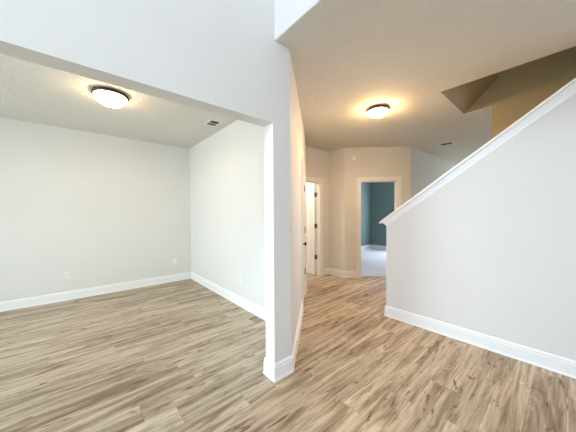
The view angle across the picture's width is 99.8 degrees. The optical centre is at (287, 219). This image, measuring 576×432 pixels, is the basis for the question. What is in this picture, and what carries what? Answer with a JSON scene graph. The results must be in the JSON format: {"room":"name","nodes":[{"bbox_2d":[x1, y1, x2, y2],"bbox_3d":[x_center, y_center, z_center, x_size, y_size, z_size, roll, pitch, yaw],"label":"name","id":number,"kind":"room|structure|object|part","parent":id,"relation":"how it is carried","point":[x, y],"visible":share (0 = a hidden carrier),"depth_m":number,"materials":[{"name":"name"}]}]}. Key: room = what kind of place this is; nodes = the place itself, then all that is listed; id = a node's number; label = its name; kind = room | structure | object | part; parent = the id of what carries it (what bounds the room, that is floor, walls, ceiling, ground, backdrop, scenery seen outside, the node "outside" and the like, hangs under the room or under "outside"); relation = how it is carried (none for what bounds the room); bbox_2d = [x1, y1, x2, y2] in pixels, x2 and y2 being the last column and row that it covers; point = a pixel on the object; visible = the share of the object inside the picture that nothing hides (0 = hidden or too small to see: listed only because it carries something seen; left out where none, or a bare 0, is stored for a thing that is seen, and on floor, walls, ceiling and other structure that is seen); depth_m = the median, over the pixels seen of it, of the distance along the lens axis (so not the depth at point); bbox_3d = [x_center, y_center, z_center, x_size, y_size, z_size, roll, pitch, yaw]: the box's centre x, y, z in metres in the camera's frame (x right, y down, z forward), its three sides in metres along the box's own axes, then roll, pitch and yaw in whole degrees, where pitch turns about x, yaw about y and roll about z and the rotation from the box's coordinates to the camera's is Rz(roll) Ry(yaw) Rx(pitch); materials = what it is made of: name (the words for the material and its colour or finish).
{"room":"entrance hall","nodes":[
{"label":"entrance hall","id":0,"kind":"room"},
{"bbox_2d":[0,117,190,301],"bbox_3d":[-4.319,-1.379,3.276,6.002,5.420,0.120,-2,2,-41],"label":"wall","id":1,"kind":"structure","parent":0,"point":[101,209],"depth_m":4.04,"materials":[{"name":"paint"}]},
{"bbox_2d":[64,271,70,278],"bbox_3d":[-3.548,0.892,3.902,0.072,0.116,0.009,-2,2,-41],"label":"wall outlet","id":2,"kind":"object","parent":1,"relation":"attached to","point":[66,274],"visible":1,"depth_m":3.90,"materials":[{"name":"white plastic"}]},
{"bbox_2d":[0,272,190,311],"bbox_3d":[-3.097,1.268,1.943,5.806,0.142,3.584,-2,2,-41],"label":"baseboard","id":3,"kind":"structure","parent":1,"relation":"attached to","point":[9,305],"depth_m":4.05,"materials":[{"name":"white paint"}]},
{"bbox_2d":[0,0,290,362],"bbox_3d":[-2.079,-1.341,0.318,5.425,5.470,0.124,-2,2,-41],"label":"wall","id":4,"kind":"structure","parent":0,"point":[221,57],"depth_m":1.55,"materials":[{"name":"paint"}]},
{"bbox_2d":[189,120,264,307],"bbox_3d":[-1.002,-0.118,4.006,0.120,2.824,3.251,-2,2,-41],"label":"wall","id":5,"kind":"structure","parent":0,"point":[227,193],"depth_m":3.78,"materials":[{"name":"paint"}]},
{"bbox_2d":[0,248,575,431],"bbox_3d":[1.293,1.350,2.640,13.650,0.132,8.563,-2,2,-41],"label":"floor","id":6,"kind":"structure","parent":0,"point":[176,356],"depth_m":2.09,"materials":[{"name":"brown wood"}]},
{"bbox_2d":[191,272,302,382],"bbox_3d":[-0.662,1.206,3.836,1.050,0.142,3.779,-1,2,-31],"label":"baseboard","id":7,"kind":"structure","parent":6,"relation":"on","point":[281,369],"depth_m":3.10,"materials":[{"name":"white paint"}]},
{"bbox_2d":[0,0,575,164],"bbox_3d":[1.257,-1.631,2.548,13.420,0.350,8.383,-2,2,-41],"label":"ceiling","id":8,"kind":"structure","parent":0,"point":[349,57],"depth_m":2.46,"materials":[{"name":"white paint"}]},
{"bbox_2d":[91,87,128,107],"bbox_3d":[-2.030,-1.361,2.778,0.354,0.164,0.354,-2,2,-41],"label":"ceiling light","id":9,"kind":"object","parent":8,"relation":"attached to","point":[112,98],"visible":1,"depth_m":2.69,"materials":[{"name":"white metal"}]},
{"bbox_2d":[205,119,221,126],"bbox_3d":[-1.138,-1.466,3.686,0.182,0.011,0.242,-2,2,-41],"label":"ceiling vent","id":10,"kind":"object","parent":8,"relation":"in","point":[210,122],"visible":1,"depth_m":3.68,"materials":[{"name":"white metal"}]},
{"bbox_2d":[367,105,388,118],"bbox_3d":[1.192,-1.404,3.211,0.268,0.137,0.268,-2,2,-41],"label":"ceiling light","id":11,"kind":"object","parent":8,"relation":"attached to","point":[377,111],"visible":1,"depth_m":3.14,"materials":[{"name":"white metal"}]},
{"bbox_3d":[1.192,-1.399,3.212,0.234,0.083,0.234,-2,2,-41],"label":"lamp shade","id":12,"kind":"part","parent":11,"relation":"part of","materials":[{"name":"white glass"}]},
{"bbox_2d":[438,141,454,145],"bbox_3d":[3.183,-1.524,4.866,0.182,0.005,0.252,-2,2,-41],"label":"ceiling vent","id":13,"kind":"object","parent":8,"relation":"in","point":[452,142],"visible":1,"depth_m":4.84,"materials":[{"name":"white metal"}]},
{"bbox_2d":[274,0,319,39],"bbox_3d":[1.430,-2.733,0.207,0.115,2.662,4.629,-2,2,-41],"label":"wall","id":14,"kind":"structure","parent":0,"point":[287,12],"depth_m":1.81,"materials":[{"name":"paint"}]},
{"bbox_2d":[290,54,304,353],"bbox_3d":[0.114,-0.105,3.245,0.115,2.824,2.340,0,1,7],"label":"wall","id":15,"kind":"structure","parent":0,"point":[297,134],"depth_m":2.52,"materials":[{"name":"paint"}]},
{"bbox_2d":[301,158,306,301],"bbox_3d":[0.210,0.208,3.760,0.180,2.130,0.770,0,1,7],"label":"door","id":16,"kind":"structure","parent":15,"relation":"in","point":[303,169],"depth_m":3.85,"materials":[{"name":"white paint"}]},
{"bbox_2d":[306,182,315,211],"bbox_3d":[0.383,-0.182,6.227,0.059,2.824,1.638,-2,2,-41],"label":"wall","id":17,"kind":"structure","parent":0,"point":[306,182],"depth_m":5.85,"materials":[{"name":"paint"}]},
{"bbox_2d":[305,146,328,268],"bbox_3d":[0.419,-0.154,5.120,1.324,2.824,0.115,-2,2,-41],"label":"wall","id":18,"kind":"structure","parent":0,"point":[317,160],"depth_m":5.36,"materials":[{"name":"paint"}]},
{"bbox_2d":[306,176,322,275],"bbox_3d":[0.210,0.168,5.362,0.827,2.130,0.783,-2,2,-41],"label":"door","id":19,"kind":"structure","parent":18,"relation":"in","point":[314,220],"depth_m":5.37,"materials":[{"name":"white paint"}]},
{"bbox_2d":[329,148,343,270],"bbox_3d":[1.071,-0.165,5.390,0.115,2.824,0.528,-2,2,-41],"label":"wall","id":20,"kind":"structure","parent":0,"point":[336,157],"depth_m":5.31,"materials":[{"name":"paint"}]},
{"bbox_2d":[323,268,356,277],"bbox_3d":[1.134,1.158,5.307,0.720,0.142,0.202,0,2,25],"label":"baseboard","id":21,"kind":"structure","parent":20,"relation":"attached to","point":[345,274],"depth_m":5.25,"materials":[{"name":"white paint"}]},
{"bbox_2d":[361,182,370,245],"bbox_3d":[1.643,-0.238,8.129,4.320,2.824,0.120,-2,2,-41],"label":"wall","id":22,"kind":"structure","parent":0,"point":[365,187],"depth_m":9.18,"materials":[{"name":"teal paint"}]},
{"bbox_2d":[344,146,410,270],"bbox_3d":[1.880,-0.164,5.156,1.358,2.824,0.105,0,1,4],"label":"wall","id":23,"kind":"structure","parent":0,"point":[396,160],"depth_m":5.10,"materials":[{"name":"paint"}]},
{"bbox_2d":[350,156,356,161],"bbox_3d":[1.383,-1.282,5.088,0.136,0.136,0.044,0,1,4],"label":"smoke detector","id":24,"kind":"object","parent":23,"relation":"attached to","point":[353,158],"visible":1,"depth_m":5.07,"materials":[{"name":"white plastic"}]},
{"bbox_2d":[356,176,401,277],"bbox_3d":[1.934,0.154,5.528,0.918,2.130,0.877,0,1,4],"label":"door frame","id":25,"kind":"structure","parent":23,"relation":"in","point":[396,179],"depth_m":5.11,"materials":[{"name":"white paint"}]},
{"bbox_2d":[371,182,393,245],"bbox_3d":[4.102,-0.261,8.495,0.120,2.824,3.000,-2,2,-41],"label":"wall","id":26,"kind":"structure","parent":0,"point":[382,193],"depth_m":9.13,"materials":[{"name":"teal paint"}]},
{"bbox_2d":[361,244,385,249],"bbox_3d":[2.551,1.093,7.067,4.158,0.142,2.724,-2,2,-41],"label":"baseboard","id":27,"kind":"structure","parent":26,"relation":"attached to","point":[371,245],"depth_m":9.20,"materials":[{"name":"white paint"}]},
{"bbox_2d":[411,146,455,197],"bbox_3d":[4.074,-0.209,6.446,4.122,2.824,0.120,-2,2,-41],"label":"wall","id":28,"kind":"structure","parent":0,"point":[426,168],"depth_m":5.50,"materials":[{"name":"paint"}]},
{"bbox_2d":[386,93,575,360],"bbox_3d":[2.849,-0.070,1.506,0.120,2.810,4.596,-2,2,-41],"label":"wall","id":29,"kind":"structure","parent":0,"point":[491,251],"depth_m":2.32,"materials":[{"name":"paint"}]},
{"bbox_2d":[379,78,575,225],"bbox_3d":[2.017,-0.705,2.449,0.212,1.604,2.228,-2,2,-41],"label":"trim","id":30,"kind":"structure","parent":29,"relation":"attached to","point":[569,89],"depth_m":2.37,"materials":[{"name":"white paint"}]},
{"bbox_2d":[384,305,575,378],"bbox_3d":[2.836,1.244,1.548,0.141,0.142,4.597,-2,2,-41],"label":"baseboard","id":31,"kind":"structure","parent":29,"relation":"attached to","point":[555,363],"depth_m":2.40,"materials":[{"name":"white paint"}]},
{"bbox_2d":[464,46,575,138],"bbox_3d":[3.824,-1.401,1.923,0.120,5.440,4.055,-2,2,-41],"label":"wall","id":32,"kind":"structure","parent":0,"point":[517,90],"depth_m":2.94,"materials":[{"name":"beige paint"}]},
{"bbox_2d":[441,73,497,113],"bbox_3d":[2.206,-1.648,2.969,1.052,0.350,0.410,-2,2,-41],"label":"wall","id":33,"kind":"structure","parent":32,"relation":"attached to","point":[463,96],"depth_m":3.06,"materials":[{"name":"beige paint"}]}
]}

